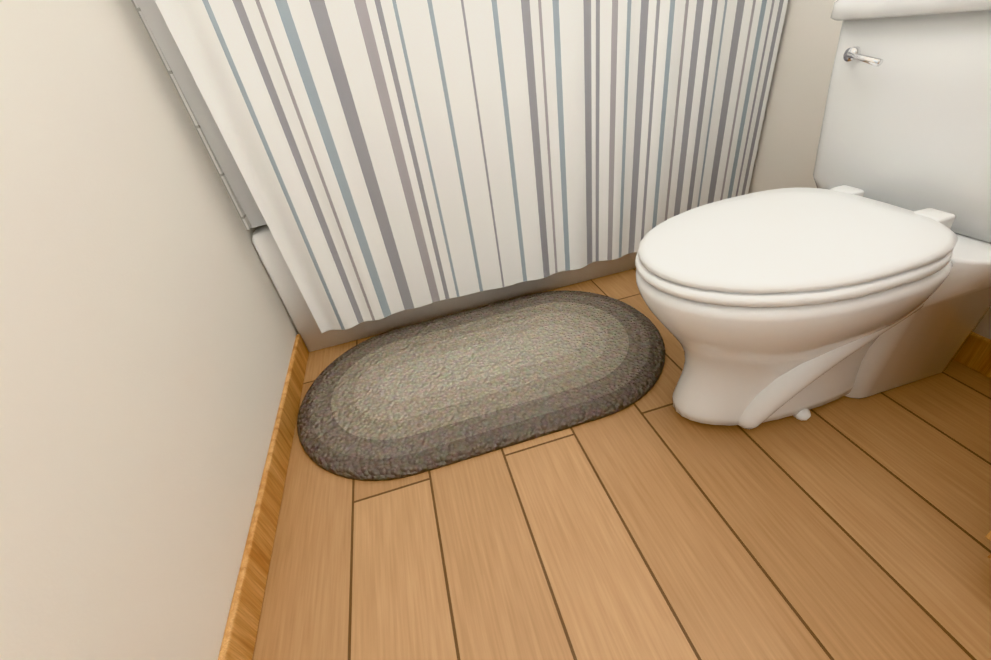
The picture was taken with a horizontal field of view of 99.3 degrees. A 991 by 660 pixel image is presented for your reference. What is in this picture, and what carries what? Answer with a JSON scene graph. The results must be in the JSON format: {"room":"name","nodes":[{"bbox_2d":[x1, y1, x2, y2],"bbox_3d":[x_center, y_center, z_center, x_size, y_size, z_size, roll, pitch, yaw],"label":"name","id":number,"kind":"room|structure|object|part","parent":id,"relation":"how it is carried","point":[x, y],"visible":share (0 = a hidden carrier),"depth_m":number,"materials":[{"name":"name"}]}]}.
{"room":"bathroom","nodes":[
{"label":"bathroom","id":0,"kind":"room"},
{"bbox_2d":[0,0,297,659],"bbox_3d":[-0.682,-0.745,-0.059,0.120,3.119,3.080,-15,35,-8],"label":"wall","id":1,"kind":"structure","parent":0,"point":[148,332],"depth_m":0.57,"materials":[{"name":"white paint"}]},
{"bbox_2d":[218,334,308,659],"bbox_3d":[-0.453,0.332,0.849,0.012,0.075,1.098,-15,35,-8],"label":"baseboard","id":2,"kind":"structure","parent":1,"relation":"attached to","point":[242,624],"depth_m":0.78,"materials":[{"name":"brown wood"}]},
{"bbox_2d":[252,268,990,659],"bbox_3d":[0.303,0.269,0.910,1.748,0.100,3.080,-15,35,-8],"label":"floor","id":3,"kind":"structure","parent":0,"point":[652,524],"depth_m":0.71,"materials":[{"name":"wood"}]},
{"bbox_2d":[252,225,636,351],"bbox_3d":[0.007,-0.476,1.613,1.502,0.385,0.757,-15,35,-8],"label":"bathtub","id":4,"kind":"object","parent":3,"relation":"on","point":[314,338],"visible":0.15,"depth_m":1.33,"materials":[{"name":"white plastic"}]},
{"bbox_2d":[297,290,664,480],"bbox_3d":[-0.034,0.090,1.135,0.981,0.024,0.566,-15,35,-8],"label":"bath mat","id":5,"kind":"object","parent":3,"relation":"on","point":[417,398],"visible":1,"depth_m":1.05,"materials":[{"name":"grey fabric"}]},
{"bbox_2d":[635,0,990,428],"bbox_3d":[0.596,-0.162,0.752,0.726,0.704,0.484,-15,35,-8],"label":"toilet","id":6,"kind":"object","parent":3,"relation":"on","point":[862,270],"visible":1,"depth_m":0.69,"materials":[{"name":"white ceramic"}]},
{"bbox_3d":[0.640,-0.475,0.731,0.029,0.028,0.077,-15,35,-8],"label":"lever","id":7,"kind":"part","parent":6,"relation":"part of","materials":[{"name":"silver metal"}]},
{"bbox_3d":[0.806,-0.352,0.693,0.217,0.306,0.460,-15,35,-8],"label":"tank","id":8,"kind":"part","parent":6,"relation":"part of","materials":[{"name":"white ceramic"}]},
{"bbox_3d":[0.779,-0.492,0.593,0.250,0.039,0.484,-15,35,-8],"label":"lid","id":9,"kind":"part","parent":6,"relation":"part of","materials":[{"name":"white ceramic"}]},
{"bbox_2d":[985,531,990,559],"bbox_3d":[0.918,0.176,0.017,0.513,0.904,1.170,-15,35,-8],"label":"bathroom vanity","id":10,"kind":"object","parent":3,"relation":"on","point":[988,535],"visible":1,"depth_m":0.56,"materials":[{"name":"brown wood"}]},
{"bbox_2d":[748,0,990,339],"bbox_3d":[0.877,-1.160,0.157,0.120,3.119,3.080,-15,35,-8],"label":"wall","id":11,"kind":"structure","parent":0,"point":[786,153],"depth_m":1.14,"materials":[{"name":"white paint"}]},
{"bbox_2d":[134,0,787,332],"bbox_3d":[-0.004,-0.921,0.840,1.507,1.822,0.119,-15,35,-8],"label":"shower curtain","id":12,"kind":"object","parent":11,"relation":"attached to","point":[379,159],"visible":0.94,"depth_m":1.07,"materials":[{"name":"white fabric"}]},
{"bbox_2d":[954,332,990,377],"bbox_3d":[0.969,-0.071,1.081,0.012,0.075,1.017,-15,35,-8],"label":"baseboard","id":13,"kind":"structure","parent":11,"relation":"attached to","point":[975,354],"depth_m":0.89,"materials":[{"name":"brown wood"}]},
{"bbox_3d":[-0.225,-1.423,1.468,1.748,2.349,0.120,-15,35,-8],"label":"wall","id":14,"kind":"structure","parent":0,"visible":0},
{"bbox_2d":[131,0,250,229],"bbox_3d":[-0.132,-1.290,1.053,1.508,1.580,0.740,-15,35,-8],"label":"wall tile","id":15,"kind":"structure","parent":14,"relation":"attached to","point":[241,212],"depth_m":0.96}
]}

